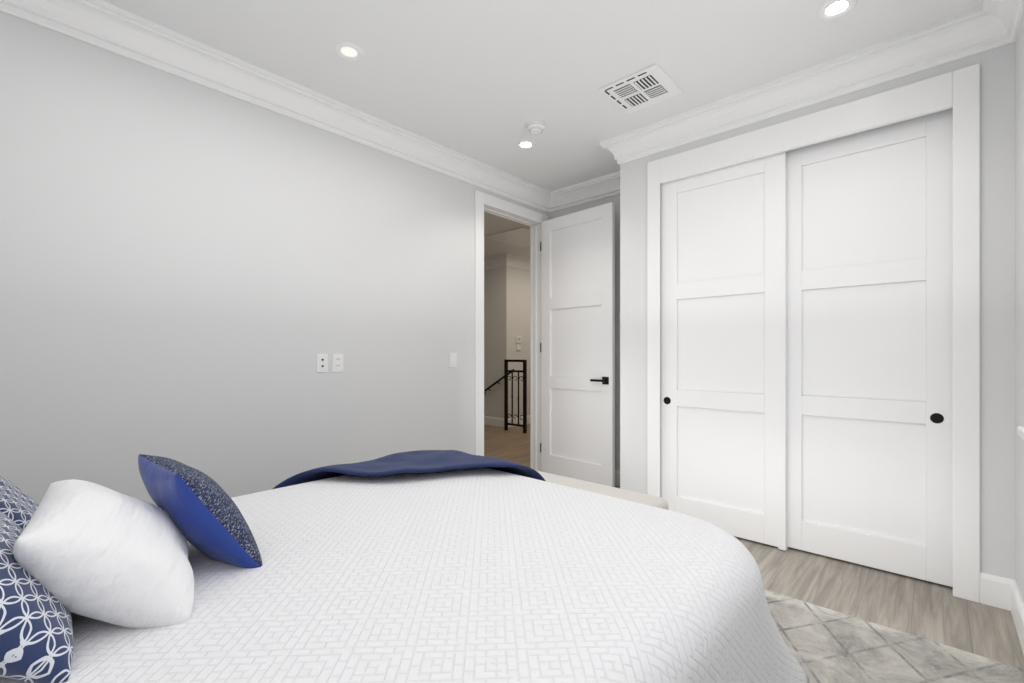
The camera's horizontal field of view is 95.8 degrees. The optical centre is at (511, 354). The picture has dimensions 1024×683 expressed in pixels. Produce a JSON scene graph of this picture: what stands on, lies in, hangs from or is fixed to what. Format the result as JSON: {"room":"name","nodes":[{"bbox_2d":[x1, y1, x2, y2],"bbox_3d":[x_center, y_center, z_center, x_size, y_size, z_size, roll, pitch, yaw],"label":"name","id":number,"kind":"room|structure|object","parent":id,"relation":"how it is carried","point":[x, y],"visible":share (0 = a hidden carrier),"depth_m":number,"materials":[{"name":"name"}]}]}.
{"room":"bedroom","nodes":[
{"label":"bedroom","id":0,"kind":"room"},
{"bbox_2d":[0,11,548,505],"bbox_3d":[-1.073,-0.210,3.140,0.120,2.740,4.390,0,0,42],"label":"wall","id":1,"kind":"structure","parent":0,"point":[196,275],"depth_m":2.45,"materials":[{"name":"paint"}]},
{"bbox_2d":[0,0,551,212],"bbox_3d":[-1.029,-1.500,3.018,0.110,0.160,4.270,0,0,42],"label":"crown molding","id":2,"kind":"structure","parent":1,"relation":"attached to","point":[104,25],"depth_m":2.55,"materials":[{"name":"white wood"}]},
{"bbox_2d":[317,354,327,371],"bbox_3d":[-1.192,0.050,2.913,0.011,0.116,0.072,0,0,42],"label":"outlet plate","id":3,"kind":"object","parent":1,"relation":"attached to","point":[322,362],"visible":1,"depth_m":2.91,"materials":[{"name":"white plastic"}]},
{"bbox_2d":[332,354,342,371],"bbox_3d":[-1.124,0.050,2.990,0.008,0.116,0.072,0,0,42],"label":"electrical outlet plate","id":4,"kind":"object","parent":1,"relation":"attached to","point":[337,362],"visible":1,"depth_m":2.98,"materials":[{"name":"white plastic"}]},
{"bbox_2d":[450,353,456,366],"bbox_3d":[-0.469,0.040,3.705,0.011,0.116,0.072,0,0,42],"label":"switch plate","id":5,"kind":"object","parent":1,"relation":"attached to","point":[453,359],"visible":1,"depth_m":3.70,"materials":[{"name":"white plastic"}]},
{"bbox_2d":[475,190,548,470],"bbox_3d":[-0.026,-0.110,4.287,0.160,2.540,0.985,0,0,42],"label":"door frame","id":6,"kind":"structure","parent":1,"relation":"attached to","point":[482,199],"depth_m":4.34,"materials":[{"name":"white wood"}]},
{"bbox_2d":[540,202,614,486],"bbox_3d":[0.574,-0.071,4.207,0.140,2.438,0.824,0,0,-44],"label":"entry door","id":7,"kind":"structure","parent":1,"relation":"in","point":[577,343],"depth_m":4.17,"materials":[{"name":"white wood"}]},
{"bbox_2d":[484,266,511,418],"bbox_3d":[-0.786,-0.210,8.111,2.000,2.740,0.120,0,0,42],"label":"wall","id":8,"kind":"structure","parent":0,"point":[497,316],"depth_m":7.53,"materials":[{"name":"paint"}]},
{"bbox_2d":[484,416,503,426],"bbox_3d":[-0.752,1.090,7.988,1.816,0.140,0.016,0,0,42],"label":"baseboard","id":9,"kind":"structure","parent":8,"relation":"attached to","point":[495,421],"depth_m":7.57,"materials":[{"name":"white wood"}]},
{"bbox_2d":[484,254,511,269],"bbox_3d":[-0.749,-1.500,7.922,1.910,0.160,0.110,0,0,42],"label":"crown molding","id":10,"kind":"structure","parent":8,"relation":"attached to","point":[507,260],"depth_m":7.45,"materials":[{"name":"white"}]},
{"bbox_2d":[512,267,529,417],"bbox_3d":[0.448,-0.210,8.068,0.120,2.740,1.480,0,0,42],"label":"wall","id":11,"kind":"structure","parent":0,"point":[520,302],"depth_m":7.64,"materials":[{"name":"paint"}]},
{"bbox_2d":[516,337,521,349],"bbox_3d":[0.110,-0.190,7.592,0.024,0.220,0.120,0,0,42],"label":"thermostat","id":12,"kind":"object","parent":11,"relation":"attached to","point":[518,340],"visible":0.98,"depth_m":7.58,"materials":[{"name":"white plastic"}]},
{"bbox_2d":[508,415,529,426],"bbox_3d":[0.395,1.090,7.910,0.016,0.140,1.386,0,0,42],"label":"baseboard","id":13,"kind":"structure","parent":11,"relation":"attached to","point":[515,421],"depth_m":7.60,"materials":[{"name":"white wood"}]},
{"bbox_2d":[509,255,529,270],"bbox_3d":[0.428,-1.500,7.876,0.110,0.160,1.390,0,0,42],"label":"crown molding","id":14,"kind":"structure","parent":11,"relation":"attached to","point":[517,262],"depth_m":7.57,"materials":[{"name":"white"}]},
{"bbox_2d":[102,0,982,258],"bbox_3d":[-0.342,-1.630,4.564,7.440,0.100,7.720,0,0,42],"label":"ceiling","id":15,"kind":"structure","parent":0,"point":[485,81],"depth_m":2.42,"materials":[{"name":"white paint"}]},
{"bbox_2d":[334,42,363,61],"bbox_3d":[-0.849,-1.577,2.414,0.150,0.006,0.150,0,0,42],"label":"recessed light","id":16,"kind":"object","parent":15,"relation":"in","point":[359,56],"visible":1,"depth_m":2.41,"materials":[{"name":"white plastic"}]},
{"bbox_2d":[484,227,529,247],"bbox_3d":[0.142,-1.573,6.235,0.700,0.011,0.800,0,0,42],"label":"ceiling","id":17,"kind":"structure","parent":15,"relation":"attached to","point":[519,237],"depth_m":6.18,"materials":[{"name":"white paint"}]},
{"bbox_2d":[516,140,535,149],"bbox_3d":[0.104,-1.577,3.480,0.150,0.006,0.150,0,0,42],"label":"recessed light","id":18,"kind":"object","parent":15,"relation":"in","point":[532,144],"visible":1,"depth_m":3.48,"materials":[{"name":"white plastic"}]},
{"bbox_2d":[526,120,545,134],"bbox_3d":[0.164,-1.556,3.181,0.136,0.047,0.136,0,0,42],"label":"smoke detector","id":19,"kind":"object","parent":15,"relation":"attached to","point":[535,127],"visible":1,"depth_m":3.14,"materials":[{"name":"white plastic"}]},
{"bbox_2d":[599,64,682,113],"bbox_3d":[0.769,-1.571,2.760,0.360,0.014,0.360,0,0,42],"label":"ceiling vent","id":20,"kind":"object","parent":15,"relation":"in","point":[647,86],"visible":1,"depth_m":2.74,"materials":[{"name":"white plastic"}]},
{"bbox_2d":[817,0,856,20],"bbox_3d":[1.479,-1.577,2.109,0.150,0.006,0.150,0,0,42],"label":"recessed light","id":21,"kind":"object","parent":15,"relation":"in","point":[822,14],"visible":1,"depth_m":2.12,"materials":[{"name":"white plastic"}]},
{"bbox_2d":[549,195,619,469],"bbox_3d":[1.562,-0.210,3.624,3.360,2.740,0.120,0,0,42],"label":"wall","id":22,"kind":"structure","parent":0,"point":[574,209],"depth_m":4.12,"materials":[{"name":"paint"}]},
{"bbox_2d":[548,175,619,211],"bbox_3d":[0.791,-1.500,4.173,1.000,0.160,0.110,0,0,42],"label":"crown molding","id":23,"kind":"structure","parent":22,"relation":"attached to","point":[606,186],"depth_m":4.28,"materials":[{"name":"white wood"}]},
{"bbox_2d":[615,469,619,486],"bbox_3d":[0.786,1.090,4.242,1.100,0.140,0.016,0,0,42],"label":"baseboard","id":24,"kind":"structure","parent":22,"relation":"attached to","point":[617,472],"depth_m":4.10,"materials":[{"name":"white wood"}]},
{"bbox_2d":[484,424,1023,669],"bbox_3d":[-0.342,1.209,4.564,7.440,0.102,7.720,0,0,42],"label":"floor","id":25,"kind":"structure","parent":0,"point":[936,612],"depth_m":2.23,"materials":[{"name":"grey wood"}]},
{"bbox_2d":[484,360,526,432],"bbox_3d":[-0.131,0.615,7.282,1.075,1.090,0.222,0,0,42],"label":"stair railing","id":26,"kind":"object","parent":25,"relation":"on","point":[507,372],"visible":1,"depth_m":7.03,"materials":[{"name":"black metal"}]},
{"bbox_2d":[778,544,788,550],"bbox_3d":[1.632,1.146,2.780,0.040,0.028,0.091,0,0,42],"label":"floor guide","id":27,"kind":"object","parent":25,"relation":"on","point":[782,548],"visible":0.54,"depth_m":2.75,"materials":[{"name":"white plastic"}]},
{"bbox_2d":[764,589,1023,682],"bbox_3d":[-0.051,1.154,1.805,2.990,0.010,2.437,0,0,42],"label":"rug","id":28,"kind":"object","parent":25,"relation":"on","point":[824,645],"visible":0.21,"depth_m":1.78,"materials":[{"name":"fabric"}]},
{"bbox_2d":[0,450,808,682],"bbox_3d":[-0.507,0.493,1.201,1.865,1.307,2.266,0,0,42],"label":"bed","id":29,"kind":"object","parent":28,"relation":"on","point":[437,566],"visible":1,"depth_m":0.99,"materials":[{"name":"white fabric"}]},
{"bbox_2d":[13,479,194,630],"bbox_3d":[-0.861,0.417,1.000,0.460,0.198,0.340,0,-44,50],"label":"pillow","id":30,"kind":"object","parent":29,"relation":"on","point":[111,559],"depth_m":0.87,"materials":[{"name":"white fabric"}]},
{"bbox_2d":[138,454,263,570],"bbox_3d":[-0.794,0.394,1.177,0.340,0.340,0.121,0,33,39],"label":"pillow","id":31,"kind":"object","parent":29,"relation":"on","point":[215,533],"depth_m":1.08,"materials":[{"name":"blue fabric"}]},
{"bbox_3d":[0.229,1.054,2.330,0.943,0.187,0.308,0,0,42],"label":"bench leg","id":32,"kind":"object","parent":28,"relation":"on","visible":0},
{"bbox_2d":[536,470,668,509],"bbox_3d":[0.229,0.807,2.330,1.015,0.305,0.380,0,0,42],"label":"bench","id":33,"kind":"object","parent":32,"relation":"on","point":[645,499],"visible":0.08,"depth_m":2.24,"materials":[{"name":"white fabric"}]},
{"bbox_2d":[620,42,1014,579],"bbox_3d":[1.585,-0.210,2.818,2.000,2.740,0.120,0,0,42],"label":"wall","id":34,"kind":"structure","parent":0,"point":[997,311],"depth_m":2.16,"materials":[{"name":"paint"}]},
{"bbox_2d":[608,171,619,179],"bbox_3d":[0.917,-1.500,3.652,0.110,0.160,0.450,0,0,42],"label":"crown molding","id":35,"kind":"structure","parent":34,"relation":"attached to","point":[617,174],"depth_m":4.01,"materials":[{"name":"white wood"}]},
{"bbox_2d":[661,151,786,546],"bbox_3d":[1.344,-0.040,3.011,0.770,2.375,0.038,0,0,42],"label":"closet door","id":36,"kind":"structure","parent":34,"relation":"in","point":[724,348],"depth_m":2.97,"materials":[{"name":"white wood"}]},
{"bbox_2d":[600,8,983,164],"bbox_3d":[1.422,-1.500,2.811,1.990,0.160,0.110,0,0,42],"label":"crown molding","id":37,"kind":"structure","parent":34,"relation":"attached to","point":[953,38],"depth_m":2.57,"materials":[{"name":"white wood"}]},
{"bbox_2d":[661,107,952,183],"bbox_3d":[1.629,-0.045,2.778,1.568,2.410,0.120,0,0,42],"label":"door frame","id":38,"kind":"structure","parent":34,"relation":"attached to","point":[815,143],"depth_m":2.62,"materials":[{"name":"white wood"}]},
{"bbox_2d":[647,63,979,602],"bbox_3d":[1.578,-0.102,2.730,1.662,2.525,0.020,0,0,42],"label":"trim","id":39,"kind":"structure","parent":34,"relation":"attached to","point":[958,90],"depth_m":2.22,"materials":[{"name":"white wood"}]},
{"bbox_2d":[787,108,952,586],"bbox_3d":[1.915,-0.040,2.550,0.770,2.375,0.038,0,0,42],"label":"closet door","id":40,"kind":"structure","parent":34,"relation":"in","point":[870,348],"depth_m":2.50,"materials":[{"name":"white wood"}]},
{"bbox_2d":[1015,10,1023,602],"bbox_3d":[1.279,-0.210,0.911,0.120,2.740,4.510,0,0,42],"label":"wall","id":41,"kind":"structure","parent":0,"point":[1019,306],"depth_m":2.00,"materials":[{"name":"paint"}]},
{"bbox_2d":[976,0,1023,50],"bbox_3d":[0.998,-1.500,0.774,0.110,0.160,3.690,0,0,42],"label":"crown molding","id":42,"kind":"structure","parent":41,"relation":"attached to","point":[986,26],"depth_m":2.10,"materials":[{"name":"white wood"}]},
{"bbox_2d":[1002,577,1023,653],"bbox_3d":[1.028,1.090,0.747,0.030,0.140,3.690,0,0,42],"label":"baseboard","id":43,"kind":"structure","parent":41,"relation":"attached to","point":[1012,601],"depth_m":2.01,"materials":[{"name":"white wood"}]},
{"bbox_2d":[1017,426,1023,439],"bbox_3d":[1.063,0.290,0.790,0.095,0.100,2.020,0,0,42],"label":"window sill","id":44,"kind":"structure","parent":41,"relation":"attached to","point":[1020,431],"depth_m":1.51,"materials":[{"name":"white"}]}
]}

